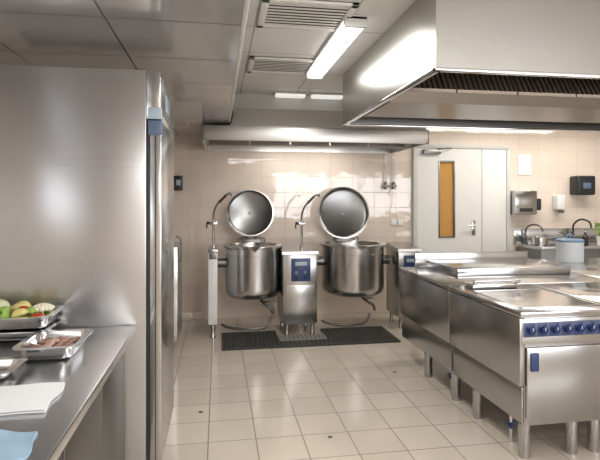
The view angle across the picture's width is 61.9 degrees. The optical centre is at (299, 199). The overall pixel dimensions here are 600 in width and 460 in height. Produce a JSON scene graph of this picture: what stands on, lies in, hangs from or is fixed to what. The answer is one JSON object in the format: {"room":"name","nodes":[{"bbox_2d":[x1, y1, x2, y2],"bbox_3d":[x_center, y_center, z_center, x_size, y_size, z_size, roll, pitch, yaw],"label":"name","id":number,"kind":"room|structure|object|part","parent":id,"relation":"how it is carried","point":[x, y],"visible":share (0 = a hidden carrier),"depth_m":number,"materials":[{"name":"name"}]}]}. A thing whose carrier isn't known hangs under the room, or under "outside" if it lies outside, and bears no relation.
{"room":"commercial kitchen","nodes":[
{"label":"commercial kitchen","id":0,"kind":"room"},
{"bbox_2d":[0,0,244,135],"bbox_3d":[-0.944,-1.050,1.771,1.510,0.500,9.000,0,0,-9],"label":"ceiling","id":1,"kind":"structure","parent":0,"point":[194,44],"depth_m":2.54,"materials":[{"name":"metal"}]},
{"bbox_2d":[228,0,249,121],"bbox_3d":[-0.093,-0.811,1.277,0.020,0.038,7.750,0,0,-9],"label":"trim","id":2,"kind":"structure","parent":1,"relation":"attached to","point":[246,2],"depth_m":2.61,"materials":[{"name":"white metal"}]},
{"bbox_2d":[235,0,416,95],"bbox_3d":[3.299,-1.240,2.466,7.090,0.120,9.000,0,0,-9],"label":"ceiling","id":3,"kind":"structure","parent":0,"point":[268,42],"depth_m":3.84,"materials":[{"name":"white paint"}]},
{"bbox_2d":[246,56,313,74],"bbox_3d":[-0.165,-1.170,4.371,0.580,0.020,0.480,0,0,-9],"label":"ceiling vent","id":4,"kind":"object","parent":3,"relation":"in","point":[256,64],"visible":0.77,"depth_m":4.33,"materials":[{"name":"white metal"}]},
{"bbox_2d":[273,91,307,97],"bbox_3d":[-0.107,-1.155,5.505,0.370,0.050,0.120,0,0,-9],"label":"ceiling lamp","id":5,"kind":"object","parent":3,"relation":"attached to","point":[278,94],"visible":1,"depth_m":5.46,"materials":[{"name":"white plastic"}]},
{"bbox_2d":[275,93,305,97],"bbox_3d":[-0.107,-1.146,5.505,0.330,0.032,0.100,0,0,-9],"label":"diffuser","id":6,"kind":"object","parent":5,"relation":"attached to","point":[278,95],"depth_m":5.46,"materials":[{"name":"white plastic"}]},
{"bbox_2d":[256,0,359,31],"bbox_3d":[0.031,-1.170,3.177,0.580,0.020,0.480,0,0,-9],"label":"ceiling vent","id":7,"kind":"object","parent":3,"relation":"in","point":[311,15],"visible":0.87,"depth_m":3.14,"materials":[{"name":"white metal"}]},
{"bbox_2d":[309,92,342,99],"bbox_3d":[0.302,-1.155,5.572,0.400,0.050,0.120,0,0,-9],"label":"ceiling lamp","id":8,"kind":"object","parent":3,"relation":"attached to","point":[335,96],"visible":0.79,"depth_m":5.53,"materials":[{"name":"white plastic"}]},
{"bbox_2d":[311,95,342,99],"bbox_3d":[0.302,-1.146,5.572,0.360,0.032,0.100,0,0,-9],"label":"diffuser","id":9,"kind":"object","parent":8,"relation":"attached to","point":[335,97],"depth_m":5.54,"materials":[{"name":"white plastic"}]},
{"bbox_2d":[306,15,368,79],"bbox_3d":[0.245,-1.140,3.881,0.160,0.080,1.420,0,0,-9],"label":"ceiling lamp","id":10,"kind":"object","parent":3,"relation":"attached to","point":[348,29],"visible":0.99,"depth_m":3.59,"materials":[{"name":"white plastic"}]},
{"bbox_2d":[343,0,599,131],"bbox_3d":[2.955,-0.935,4.077,4.849,0.479,2.038,0,0,-9],"label":"exhaust hood","id":11,"kind":"object","parent":3,"relation":"attached to","point":[456,64],"visible":1,"depth_m":3.17,"materials":[{"name":"metal"}]},
{"bbox_2d":[162,312,599,459],"bbox_3d":[2.554,1.560,2.344,8.800,0.120,9.200,0,0,-9],"label":"floor","id":12,"kind":"structure","parent":0,"point":[274,403],"depth_m":3.67,"materials":[{"name":"tile"}]},
{"bbox_2d":[0,64,173,459],"bbox_3d":[-1.171,0.425,2.801,0.855,2.150,0.733,0,0,-9],"label":"refrigerator","id":13,"kind":"object","parent":12,"relation":"on","point":[87,154],"visible":0.84,"depth_m":2.46,"materials":[{"name":"metal"}]},
{"bbox_3d":[-0.783,0.465,2.866,0.056,1.730,0.722,0,0,-9],"label":"door","id":14,"kind":"part","parent":13,"relation":"part of","materials":[{"name":"metal"}]},
{"bbox_3d":[-0.758,-0.530,2.870,0.006,0.180,0.690,0,0,-9],"label":"control panel","id":15,"kind":"part","parent":13,"relation":"part of","materials":[{"name":"metal"}]},
{"bbox_3d":[-0.800,0.370,3.152,0.008,0.260,0.040,0,0,-9],"label":"door handle","id":16,"kind":"part","parent":13,"relation":"part of","materials":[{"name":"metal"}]},
{"bbox_2d":[62,351,124,459],"bbox_3d":[-1.228,1.081,1.896,0.910,0.838,0.990,0,0,-9],"label":"base cabinet","id":17,"kind":"object","parent":12,"relation":"on","point":[100,435],"visible":0.11,"depth_m":2.03,"materials":[{"name":"metal"}]},
{"bbox_3d":[-0.749,1.005,1.727,0.020,0.650,0.481,0,0,-9],"label":"door","id":18,"kind":"part","parent":17,"relation":"part of","materials":[{"name":"metal"}]},
{"bbox_3d":[-0.829,1.005,2.209,0.020,0.650,0.481,0,0,-9],"label":"door","id":19,"kind":"part","parent":17,"relation":"part of","materials":[{"name":"metal"}]},
{"bbox_2d":[174,235,181,341],"bbox_3d":[-1.553,0.921,5.015,0.758,1.158,0.600,0,0,-9],"label":"trolley","id":20,"kind":"object","parent":12,"relation":"on","point":[177,245],"visible":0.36,"depth_m":4.82,"materials":[{"name":"metal"}]},
{"bbox_3d":[-1.169,0.474,4.824,0.061,0.266,0.018,0,0,-9],"label":"handle","id":21,"kind":"part","parent":20,"relation":"part of","materials":[{"name":"metal"}]},
{"bbox_2d":[222,330,278,343],"bbox_3d":[-0.545,1.492,5.426,0.600,0.016,0.435,0,0,-9],"label":"floor grate","id":22,"kind":"object","parent":12,"relation":"on","point":[252,336],"depth_m":5.42,"materials":[{"name":"grey metal"}]},
{"bbox_2d":[206,189,319,337],"bbox_3d":[-0.428,0.684,5.807,1.301,1.632,0.779,0,0,-9],"label":"kettle","id":23,"kind":"object","parent":12,"relation":"on","point":[255,269],"visible":1,"depth_m":5.54,"materials":[{"name":"metal"}]},
{"bbox_3d":[-0.949,1.425,5.448,0.060,0.150,0.060,0,0,-9],"label":"leg","id":24,"kind":"part","parent":23,"relation":"part of","materials":[{"name":"metal"}]},
{"bbox_2d":[206,193,232,247],"bbox_3d":[-0.905,0.227,5.617,0.298,0.622,0.069,0,0,-9],"label":"tap","id":25,"kind":"object","parent":23,"relation":"on","point":[213,223],"depth_m":5.60,"materials":[{"name":"silver metal"}]},
{"bbox_3d":[-0.606,0.155,6.073,0.570,0.565,0.148,0,0,-9],"label":"lid","id":26,"kind":"part","parent":23,"relation":"part of","materials":[{"name":"metal"}]},
{"bbox_2d":[223,242,282,299],"bbox_3d":[-0.540,0.821,5.766,0.686,0.619,0.733,0,0,-9],"label":"bowl","id":27,"kind":"object","parent":23,"relation":"on","point":[253,270],"depth_m":5.53,"materials":[{"name":"metal"}]},
{"bbox_2d":[260,300,273,313],"bbox_3d":[-0.409,1.185,5.657,0.238,0.198,0.101,0,0,36],"label":"tap","id":28,"kind":"object","parent":23,"relation":"on","point":[263,302],"depth_m":5.61,"materials":[{"name":"metal"}]},
{"bbox_3d":[-0.147,1.435,5.559,0.060,0.130,0.060,0,0,-9],"label":"leg","id":29,"kind":"part","parent":23,"relation":"part of","materials":[{"name":"metal"}]},
{"bbox_3d":[0.002,1.120,5.533,0.325,0.360,0.008,0,0,-9],"label":"service panel","id":30,"kind":"part","parent":23,"relation":"part of","materials":[{"name":"metal"}]},
{"bbox_3d":[0.010,0.772,5.530,0.216,0.255,0.014,0,0,-9],"label":"control panel","id":31,"kind":"part","parent":23,"relation":"part of","materials":[{"name":"blue plastic"}]},
{"bbox_2d":[295,194,319,247],"bbox_3d":[0.087,0.239,5.780,0.298,0.622,0.069,0,0,-9],"label":"tap","id":32,"kind":"object","parent":23,"relation":"on","point":[301,222],"depth_m":5.77,"materials":[{"name":"silver metal"}]},
{"bbox_3d":[0.135,1.435,5.606,0.060,0.130,0.060,0,0,-9],"label":"leg","id":33,"kind":"part","parent":23,"relation":"part of","materials":[{"name":"metal"}]},
{"bbox_2d":[278,334,326,340],"bbox_3d":[0.025,1.492,5.408,0.510,0.016,0.215,0,0,-9],"label":"floor grate","id":34,"kind":"object","parent":12,"relation":"on","point":[303,336],"depth_m":5.41,"materials":[{"name":"grey metal"}]},
{"bbox_2d":[222,336,400,350],"bbox_3d":[0.128,1.492,5.214,1.860,0.016,0.190,0,0,-9],"label":"floor grate","id":35,"kind":"object","parent":12,"relation":"on","point":[384,339],"depth_m":5.19,"materials":[{"name":"grey metal"}]},
{"bbox_2d":[320,326,393,338],"bbox_3d":[0.629,1.492,5.618,0.740,0.016,0.435,0,0,-9],"label":"floor grate","id":36,"kind":"object","parent":12,"relation":"on","point":[370,331],"depth_m":5.61,"materials":[{"name":"grey metal"}]},
{"bbox_2d":[317,187,421,327],"bbox_3d":[0.778,0.667,5.995,1.228,1.667,0.888,0,0,-9],"label":"kettle","id":37,"kind":"object","parent":12,"relation":"on","point":[352,268],"visible":0.92,"depth_m":5.86,"materials":[{"name":"metal"}]},
{"bbox_3d":[0.546,0.160,6.307,0.650,0.644,0.158,0,0,-9],"label":"lid","id":38,"kind":"part","parent":37,"relation":"part of","materials":[{"name":"metal"}]},
{"bbox_2d":[319,240,386,297],"bbox_3d":[0.635,0.821,5.954,0.801,0.619,0.855,0,0,-9],"label":"bowl","id":39,"kind":"object","parent":37,"relation":"on","point":[350,268],"depth_m":5.67,"materials":[{"name":"metal"}]},
{"bbox_2d":[361,297,375,310],"bbox_3d":[0.765,1.185,5.849,0.238,0.198,0.101,0,0,36],"label":"tap","id":40,"kind":"object","parent":37,"relation":"on","point":[365,299],"depth_m":5.80,"materials":[{"name":"metal"}]},
{"bbox_3d":[1.134,1.435,6.185,0.060,0.130,0.060,0,0,-9],"label":"leg","id":41,"kind":"part","parent":37,"relation":"part of","materials":[{"name":"metal"}]},
{"bbox_3d":[1.186,1.435,5.869,0.060,0.130,0.060,0,0,-9],"label":"leg","id":42,"kind":"part","parent":37,"relation":"part of","materials":[{"name":"metal"}]},
{"bbox_3d":[1.284,0.772,5.830,0.151,0.255,0.014,0,0,-9],"label":"control panel","id":43,"kind":"part","parent":37,"relation":"part of","materials":[{"name":"blue plastic"}]},
{"bbox_2d":[399,251,599,400],"bbox_3d":[1.718,1.002,4.353,1.400,0.995,1.064,0,0,-9],"label":"range","id":44,"kind":"object","parent":12,"relation":"on","point":[425,291],"visible":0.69,"depth_m":4.24,"materials":[{"name":"metal"}]},
{"bbox_3d":[1.045,0.874,4.243,0.036,0.392,1.035,0,0,-9],"label":"panel","id":45,"kind":"part","parent":44,"relation":"part of","materials":[{"name":"metal"}]},
{"bbox_3d":[1.057,1.183,4.245,0.016,0.205,1.015,0,0,-9],"label":"panel","id":46,"kind":"part","parent":44,"relation":"part of","materials":[{"name":"metal"}]},
{"bbox_3d":[1.091,1.400,4.253,0.068,0.200,0.068,0,0,-9],"label":"leg","id":47,"kind":"part","parent":44,"relation":"part of","materials":[{"name":"metal"}]},
{"bbox_3d":[1.172,1.400,3.759,0.068,0.200,0.068,0,0,-9],"label":"leg","id":48,"kind":"part","parent":44,"relation":"part of","materials":[{"name":"metal"}]},
{"bbox_3d":[1.782,0.608,4.553,1.050,0.065,0.610,0,0,-9],"label":"pan lid","id":49,"kind":"part","parent":44,"relation":"part of","materials":[{"name":"metal"}]},
{"bbox_3d":[1.717,0.657,4.358,1.400,0.035,1.055,0,0,-9],"label":"panel","id":50,"kind":"part","parent":44,"relation":"part of","materials":[{"name":"metal"}]},
{"bbox_2d":[450,279,599,459],"bbox_3d":[1.508,1.035,3.320,0.650,0.931,0.916,0,0,-9],"label":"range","id":51,"kind":"object","parent":12,"relation":"on","point":[532,351],"visible":1,"depth_m":2.93,"materials":[{"name":"metal"}]},
{"bbox_3d":[1.224,1.400,3.443,0.068,0.200,0.068,0,0,-9],"label":"leg","id":52,"kind":"part","parent":51,"relation":"part of","materials":[{"name":"metal"}]},
{"bbox_3d":[1.202,0.874,3.288,0.036,0.392,0.870,0,0,-9],"label":"panel","id":53,"kind":"part","parent":51,"relation":"part of","materials":[{"name":"metal"}]},
{"bbox_3d":[1.214,1.183,3.290,0.016,0.205,0.840,0,0,-9],"label":"panel","id":54,"kind":"part","parent":51,"relation":"part of","materials":[{"name":"metal"}]},
{"bbox_3d":[1.399,0.625,3.675,0.350,0.030,0.140,0,0,-9],"label":"lid","id":55,"kind":"part","parent":51,"relation":"part of","materials":[{"name":"metal"}]},
{"bbox_3d":[1.411,0.595,3.599,0.366,0.052,0.065,0,0,-9],"label":"lid handle","id":56,"kind":"part","parent":51,"relation":"part of","materials":[{"name":"silver metal"}]},
{"bbox_3d":[1.310,1.400,2.920,0.068,0.200,0.068,0,0,-9],"label":"leg","id":57,"kind":"part","parent":51,"relation":"part of","materials":[{"name":"metal"}]},
{"bbox_3d":[1.505,0.657,3.335,0.650,0.035,0.885,0,0,-9],"label":"panel","id":58,"kind":"part","parent":51,"relation":"part of","materials":[{"name":"metal"}]},
{"bbox_3d":[1.315,0.744,2.859,0.060,0.074,0.007,0,0,-9],"label":"knob plate","id":59,"kind":"part","parent":51,"relation":"part of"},
{"bbox_3d":[1.317,0.743,2.842,0.051,0.051,0.028,0,0,-9],"label":"knob","id":60,"kind":"part","parent":51,"relation":"part of","materials":[{"name":"blue plastic"}]},
{"bbox_3d":[1.341,0.927,2.855,0.050,0.105,0.014,0,0,-9],"label":"handle","id":61,"kind":"part","parent":51,"relation":"part of","materials":[{"name":"blue plastic"}]},
{"bbox_3d":[1.520,0.640,3.274,0.516,0.003,0.546,0,0,-9],"label":"griddle plate","id":62,"kind":"part","parent":51,"relation":"part of","materials":[{"name":"metal"}]},
{"bbox_3d":[1.391,0.744,2.871,0.060,0.074,0.007,0,0,-9],"label":"knob plate","id":63,"kind":"part","parent":51,"relation":"part of","materials":[{"name":"blue plastic"}]},
{"bbox_3d":[1.393,0.743,2.854,0.051,0.051,0.028,0,0,-9],"label":"knob","id":64,"kind":"part","parent":51,"relation":"part of","materials":[{"name":"blue plastic"}]},
{"bbox_3d":[1.467,0.744,2.884,0.060,0.074,0.007,0,0,-9],"label":"knob plate","id":65,"kind":"part","parent":51,"relation":"part of","materials":[{"name":"blue plastic"}]},
{"bbox_3d":[1.469,0.743,2.867,0.051,0.051,0.028,0,0,-9],"label":"knob","id":66,"kind":"part","parent":51,"relation":"part of","materials":[{"name":"blue plastic"}]},
{"bbox_3d":[1.576,0.753,2.917,0.628,0.143,0.024,0,0,-9],"label":"control panel","id":67,"kind":"part","parent":51,"relation":"part of","materials":[{"name":"metal"}]},
{"bbox_3d":[1.579,1.050,2.914,0.580,0.410,0.030,0,0,-9],"label":"door","id":68,"kind":"part","parent":51,"relation":"part of","materials":[{"name":"metal"}]},
{"bbox_3d":[1.543,0.744,2.896,0.060,0.074,0.007,0,0,-9],"label":"knob plate","id":69,"kind":"part","parent":51,"relation":"part of","materials":[{"name":"blue plastic"}]},
{"bbox_3d":[1.545,0.743,2.879,0.051,0.051,0.028,0,0,-9],"label":"knob","id":70,"kind":"part","parent":51,"relation":"part of","materials":[{"name":"blue plastic"}]},
{"bbox_3d":[1.611,1.400,2.970,0.068,0.200,0.068,0,0,-9],"label":"leg","id":71,"kind":"part","parent":51,"relation":"part of","materials":[{"name":"metal"}]},
{"bbox_3d":[1.619,0.744,2.909,0.060,0.074,0.007,0,0,-9],"label":"knob plate","id":72,"kind":"part","parent":51,"relation":"part of","materials":[{"name":"blue plastic"}]},
{"bbox_3d":[1.621,0.743,2.892,0.051,0.051,0.028,0,0,-9],"label":"knob","id":73,"kind":"part","parent":51,"relation":"part of","materials":[{"name":"blue plastic"}]},
{"bbox_3d":[1.695,0.744,2.921,0.060,0.074,0.007,0,0,-9],"label":"knob plate","id":74,"kind":"part","parent":51,"relation":"part of","materials":[{"name":"blue plastic"}]},
{"bbox_3d":[1.697,0.743,2.904,0.051,0.051,0.028,0,0,-9],"label":"knob","id":75,"kind":"part","parent":51,"relation":"part of","materials":[{"name":"blue plastic"}]},
{"bbox_3d":[1.759,1.400,2.994,0.068,0.200,0.068,0,0,-9],"label":"leg","id":76,"kind":"part","parent":51,"relation":"part of","materials":[{"name":"metal"}]},
{"bbox_2d":[516,242,599,258],"bbox_3d":[4.442,1.050,6.897,2.840,0.900,0.575,0,0,-9],"label":"countertop","id":77,"kind":"structure","parent":12,"relation":"on","point":[593,250],"depth_m":6.54,"materials":[{"name":"metal"}]},
{"bbox_2d":[522,224,543,243],"bbox_3d":[3.182,0.461,6.826,0.276,0.278,0.154,0,0,31],"label":"faucet","id":78,"kind":"object","parent":77,"relation":"on","point":[528,226],"visible":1,"depth_m":6.86,"materials":[{"name":"metal"}]},
{"bbox_3d":[3.188,0.421,6.811,0.030,0.199,0.277,0,0,-34],"label":"spout","id":79,"kind":"part","parent":78,"relation":"part of","materials":[{"name":"metal"}]},
{"bbox_2d":[531,236,558,245],"bbox_3d":[3.250,0.541,6.633,0.362,0.118,0.200,0,0,-9],"label":"saucepan","id":80,"kind":"object","parent":77,"relation":"on","point":[536,241],"visible":1,"depth_m":6.55,"materials":[{"name":"silver metal"}]},
{"bbox_3d":[4.442,0.620,6.897,2.840,0.040,0.575,0,0,-9],"label":"panel","id":81,"kind":"part","parent":77,"relation":"part of","materials":[{"name":"metal"}]},
{"bbox_2d":[570,218,591,237],"bbox_3d":[3.903,0.428,6.944,0.276,0.345,0.154,0,0,31],"label":"faucet","id":82,"kind":"object","parent":77,"relation":"on","point":[576,221],"visible":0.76,"depth_m":6.96,"materials":[{"name":"silver metal"}]},
{"bbox_2d":[582,229,588,245],"bbox_3d":[3.739,0.490,6.551,0.074,0.221,0.074,0,0,-9],"label":"soap bottle","id":83,"kind":"object","parent":77,"relation":"on","point":[585,237],"visible":0.91,"depth_m":6.53,"materials":[{"name":"black plastic"}]},
{"bbox_2d":[593,222,599,244],"bbox_3d":[4.024,0.448,6.692,0.184,0.304,0.179,0,0,-9],"label":"potted herb","id":84,"kind":"object","parent":77,"relation":"on","point":[595,223],"visible":1,"depth_m":6.70,"materials":[{"name":"green plant"}]},
{"bbox_2d":[531,282,599,302],"bbox_3d":[2.201,1.069,3.433,0.754,0.862,0.916,0,0,-9],"label":"range","id":85,"kind":"object","parent":12,"relation":"on","point":[585,290],"visible":0.17,"depth_m":3.60,"materials":[{"name":"metal"}]},
{"bbox_3d":[2.196,0.639,3.451,0.650,0.003,0.700,0,0,-9],"label":"hot plate","id":86,"kind":"part","parent":85,"relation":"part of","materials":[{"name":"metal"}]},
{"bbox_2d":[534,258,599,277],"bbox_3d":[2.980,1.070,4.753,1.200,0.860,1.425,0,0,-9],"label":"countertop","id":87,"kind":"structure","parent":12,"relation":"on","point":[590,266],"depth_m":4.89,"materials":[{"name":"metal"}]},
{"bbox_2d":[556,234,584,262],"bbox_3d":[2.821,0.496,5.226,0.266,0.288,0.266,0,0,-9],"label":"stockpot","id":88,"kind":"object","parent":87,"relation":"on","point":[571,250],"visible":1,"depth_m":5.12,"materials":[{"name":"white metal"}]},
{"bbox_3d":[2.821,0.420,5.226,0.266,0.030,0.266,0,0,-9],"label":"lid","id":89,"kind":"part","parent":88,"relation":"part of","materials":[{"name":"blue plastic"}]},
{"bbox_3d":[-1.067,1.081,0.914,0.910,0.838,0.990,0,0,-9],"label":"base cabinet","id":90,"kind":"object","parent":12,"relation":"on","visible":0},
{"bbox_2d":[0,326,135,459],"bbox_3d":[-1.136,0.640,1.397,0.990,0.040,2.025,0,0,-9],"label":"countertop","id":91,"kind":"structure","parent":90,"relation":"on","point":[84,374],"depth_m":1.72,"materials":[{"name":"metal"}]},
{"bbox_2d":[0,357,27,380],"bbox_3d":[-1.122,0.600,1.741,0.282,0.040,0.182,0,0,-9],"label":"pan","id":92,"kind":"object","parent":91,"relation":"on","point":[8,365],"visible":1,"depth_m":1.81,"materials":[{"name":"silver metal"}]},
{"bbox_2d":[0,429,37,459],"bbox_3d":[-0.831,0.608,1.156,0.363,0.021,0.345,0,0,-9],"label":"cleaning cloth","id":93,"kind":"object","parent":91,"relation":"on","point":[13,445],"visible":1,"depth_m":1.25,"materials":[{"name":"blue fabric"}]},
{"bbox_2d":[0,319,60,341],"bbox_3d":[-1.367,0.595,2.248,0.502,0.050,0.242,0,0,-9],"label":"pan","id":94,"kind":"object","parent":91,"relation":"on","point":[5,336],"visible":0.42,"depth_m":2.17,"materials":[{"name":"silver metal"}]},
{"bbox_2d":[0,305,64,330],"bbox_3d":[-1.367,0.538,2.248,0.532,0.062,0.262,0,0,-9],"label":"pan","id":95,"kind":"object","parent":94,"relation":"on","point":[16,323],"visible":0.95,"depth_m":2.17,"materials":[{"name":"silver metal"}]},
{"bbox_2d":[0,306,10,317],"bbox_3d":[-1.318,0.511,2.207,0.080,0.085,0.098,0,0,-9],"label":"bell pepper","id":96,"kind":"object","parent":95,"relation":"in","point":[4,311],"visible":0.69,"depth_m":2.18,"materials":[{"name":"green food"}]},
{"bbox_2d":[0,299,10,307],"bbox_3d":[-1.384,0.503,2.286,0.097,0.097,0.092,0,0,9],"label":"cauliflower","id":97,"kind":"object","parent":95,"relation":"in","point":[2,302],"visible":0.33,"depth_m":2.28,"materials":[{"name":"white plant"}]},
{"bbox_2d":[9,300,30,317],"bbox_3d":[-1.284,0.506,2.300,0.112,0.083,0.088,0,0,-9],"label":"bell pepper","id":98,"kind":"object","parent":95,"relation":"in","point":[17,305],"visible":0.43,"depth_m":2.27,"materials":[{"name":"yellow food"}]},
{"bbox_2d":[11,308,28,317],"bbox_3d":[-1.236,0.498,2.210,0.065,0.037,0.051,0,0,-9],"label":"vegetable","id":99,"kind":"object","parent":95,"relation":"in","point":[21,311],"visible":0.99,"depth_m":2.19,"materials":[{"name":"yellow food"}]},
{"bbox_2d":[27,306,35,313],"bbox_3d":[-1.210,0.493,2.249,0.042,0.029,0.047,0,0,-9],"label":"vegetable","id":100,"kind":"object","parent":95,"relation":"in","point":[30,309],"visible":0.91,"depth_m":2.23,"materials":[{"name":"green food"}]},
{"bbox_2d":[30,311,44,316],"bbox_3d":[-1.165,0.523,2.223,0.061,0.052,0.060,0,0,-9],"label":"tomato","id":101,"kind":"object","parent":95,"relation":"in","point":[36,314],"visible":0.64,"depth_m":2.21,"materials":[{"name":"red food"}]},
{"bbox_2d":[31,303,54,315],"bbox_3d":[-1.192,0.517,2.312,0.097,0.080,0.099,0,0,-9],"label":"cauliflower","id":102,"kind":"object","parent":95,"relation":"in","point":[45,308],"visible":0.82,"depth_m":2.29,"materials":[{"name":"white food"}]},
{"bbox_2d":[0,382,64,415],"bbox_3d":[-0.910,0.612,1.535,0.310,0.014,0.235,0,0,-9],"label":"paper stack","id":103,"kind":"object","parent":91,"relation":"on","point":[36,397],"visible":1,"depth_m":1.53,"materials":[{"name":"white paper"}]},
{"bbox_2d":[12,329,92,360],"bbox_3d":[-0.994,0.591,2.031,0.242,0.058,0.288,0,0,-9],"label":"pan","id":104,"kind":"object","parent":91,"relation":"on","point":[60,352],"visible":0.88,"depth_m":1.94,"materials":[{"name":"silver metal"}]},
{"bbox_2d":[36,339,49,344],"bbox_3d":[-1.047,0.582,2.048,0.059,0.026,0.037,0,0,-33],"label":"meat slice","id":105,"kind":"object","parent":104,"relation":"in","point":[42,341],"visible":0.72,"depth_m":2.03,"materials":[{"name":"food"}]},
{"bbox_2d":[43,342,54,346],"bbox_3d":[-1.010,0.585,2.009,0.040,0.027,0.049,0,0,12],"label":"meat slice","id":106,"kind":"object","parent":104,"relation":"in","point":[51,344],"visible":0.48,"depth_m":2.01,"materials":[{"name":"food"}]},
{"bbox_2d":[45,339,59,343],"bbox_3d":[-1.013,0.580,2.046,0.045,0.028,0.057,0,0,8],"label":"meat slice","id":107,"kind":"object","parent":104,"relation":"in","point":[50,340],"visible":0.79,"depth_m":2.03,"materials":[{"name":"food"}]},
{"bbox_2d":[59,336,69,340],"bbox_3d":[-0.987,0.586,2.102,0.044,0.030,0.044,0,0,32],"label":"meat slice","id":108,"kind":"object","parent":104,"relation":"in","point":[60,337],"visible":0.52,"depth_m":2.09,"materials":[{"name":"food"}]},
{"bbox_2d":[60,343,73,345],"bbox_3d":[-0.938,0.585,2.009,0.044,0.028,0.060,0,0,20],"label":"meat slice","id":109,"kind":"object","parent":104,"relation":"in","point":[63,344],"visible":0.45,"depth_m":1.99,"materials":[{"name":"food"}]},
{"bbox_2d":[66,338,75,342],"bbox_3d":[-0.941,0.581,2.057,0.046,0.026,0.044,0,0,42],"label":"meat slice","id":110,"kind":"object","parent":104,"relation":"in","point":[71,340],"visible":0.79,"depth_m":2.04,"materials":[{"name":"food"}]},
{"bbox_2d":[173,123,599,318],"bbox_3d":[1.816,0.100,6.844,8.800,2.800,0.120,0,0,-9],"label":"wall","id":111,"kind":"structure","parent":0,"point":[289,180],"depth_m":6.54,"materials":[{"name":"tile"}]},
{"bbox_2d":[174,176,182,189],"bbox_3d":[-1.507,-0.210,6.194,0.110,0.180,0.088,0,0,-9],"label":"wall control box","id":112,"kind":"object","parent":111,"relation":"attached to","point":[178,180],"visible":0.96,"depth_m":6.16,"materials":[{"name":"black plastic"}]},
{"bbox_2d":[182,312,201,319],"bbox_3d":[-1.824,1.455,6.179,1.200,0.090,0.015,0,0,-9],"label":"baseboard","id":113,"kind":"structure","parent":111,"relation":"attached to","point":[198,315],"depth_m":6.25,"materials":[{"name":"tile"}]},
{"bbox_2d":[229,93,342,122],"bbox_3d":[0.223,-1.077,6.091,2.188,0.203,0.850,0,0,-9],"label":"trim","id":114,"kind":"structure","parent":111,"relation":"attached to","point":[241,100],"depth_m":5.59,"materials":[{"name":"paint"}]},
{"bbox_2d":[202,108,428,153],"bbox_3d":[0.116,-0.796,5.904,2.460,0.352,1.175,0,0,-9],"label":"exhaust hood","id":115,"kind":"object","parent":111,"relation":"attached to","point":[251,129],"visible":1,"depth_m":5.39,"materials":[{"name":"metal"}]},
{"bbox_2d":[384,154,396,188],"bbox_3d":[1.189,-0.375,6.621,0.174,0.470,0.062,0,0,-9],"label":"pipes","id":116,"kind":"object","parent":111,"relation":"attached to","point":[385,182],"visible":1,"depth_m":6.61,"materials":[{"name":"metal"}]},
{"bbox_2d":[391,219,402,224],"bbox_3d":[1.299,0.300,6.691,0.170,0.080,0.015,0,0,-9],"label":"wall socket","id":117,"kind":"object","parent":111,"relation":"attached to","point":[393,221],"visible":1,"depth_m":6.69,"materials":[{"name":"white plastic"}]},
{"bbox_3d":[1.255,0.300,6.684,0.080,0.080,0.015,0,0,-9],"label":"socket plate","id":118,"kind":"part","parent":117,"relation":"part of","materials":[{"name":"white plastic"}]},
{"bbox_3d":[1.344,0.300,6.698,0.080,0.080,0.015,0,0,-9],"label":"socket plate","id":119,"kind":"part","parent":117,"relation":"part of","materials":[{"name":"white plastic"}]},
{"bbox_2d":[412,144,509,252],"bbox_3d":[2.217,0.375,6.779,1.410,2.250,0.138,0,0,-9],"label":"door","id":120,"kind":"structure","parent":111,"relation":"in","point":[461,193],"depth_m":6.80,"materials":[{"name":"beige paint"}]},
{"bbox_3d":[1.984,-0.010,6.798,0.215,1.020,0.015,0,0,-9],"label":"glass pane","id":121,"kind":"part","parent":120,"relation":"part of","materials":[{"name":"orange glass"}]},
{"bbox_3d":[2.334,0.380,6.789,0.146,0.200,0.076,0,0,-9],"label":"handle","id":122,"kind":"part","parent":120,"relation":"part of","materials":[{"name":"silver metal"}]},
{"bbox_2d":[518,155,530,174],"bbox_3d":[3.139,-0.490,6.994,0.200,0.280,0.012,0,0,-9],"label":"notice","id":123,"kind":"object","parent":111,"relation":"attached to","point":[524,161],"visible":1,"depth_m":6.99,"materials":[{"name":"paper"}]},
{"bbox_2d":[510,190,540,214],"bbox_3d":[3.121,0.035,6.919,0.400,0.330,0.155,0,0,-9],"label":"paper towel dispenser","id":124,"kind":"object","parent":111,"relation":"attached to","point":[521,202],"visible":1,"depth_m":6.85,"materials":[{"name":"metal"}]},
{"bbox_3d":[3.290,0.060,6.954,0.055,0.160,0.140,0,0,-9],"label":"knob","id":125,"kind":"part","parent":124,"relation":"part of","materials":[{"name":"black plastic"}]},
{"bbox_2d":[513,228,599,242],"bbox_3d":[4.398,0.500,7.198,2.890,0.200,0.018,0,0,-9],"label":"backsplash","id":126,"kind":"structure","parent":111,"relation":"attached to","point":[518,237],"depth_m":7.05,"materials":[{"name":"metal"}]},
{"bbox_2d":[553,195,564,212],"bbox_3d":[3.633,0.055,7.010,0.120,0.250,0.140,0,0,-9],"label":"soap dispenser","id":127,"kind":"object","parent":111,"relation":"attached to","point":[558,200],"visible":1,"depth_m":6.96,"materials":[{"name":"white plastic"}]},
{"bbox_2d":[570,176,594,194],"bbox_3d":[3.982,-0.205,7.044,0.280,0.270,0.186,0,0,-9],"label":"dispenser","id":128,"kind":"object","parent":111,"relation":"attached to","point":[579,185],"visible":1,"depth_m":6.96,"materials":[{"name":"black plastic"}]},
{"bbox_2d":[596,236,599,244],"bbox_3d":[4.029,0.542,6.700,0.112,0.115,0.112,0,0,-9],"label":"pot","id":129,"kind":"object","parent":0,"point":[597,237],"depth_m":6.68,"materials":[{"name":"white plastic"}]}
]}

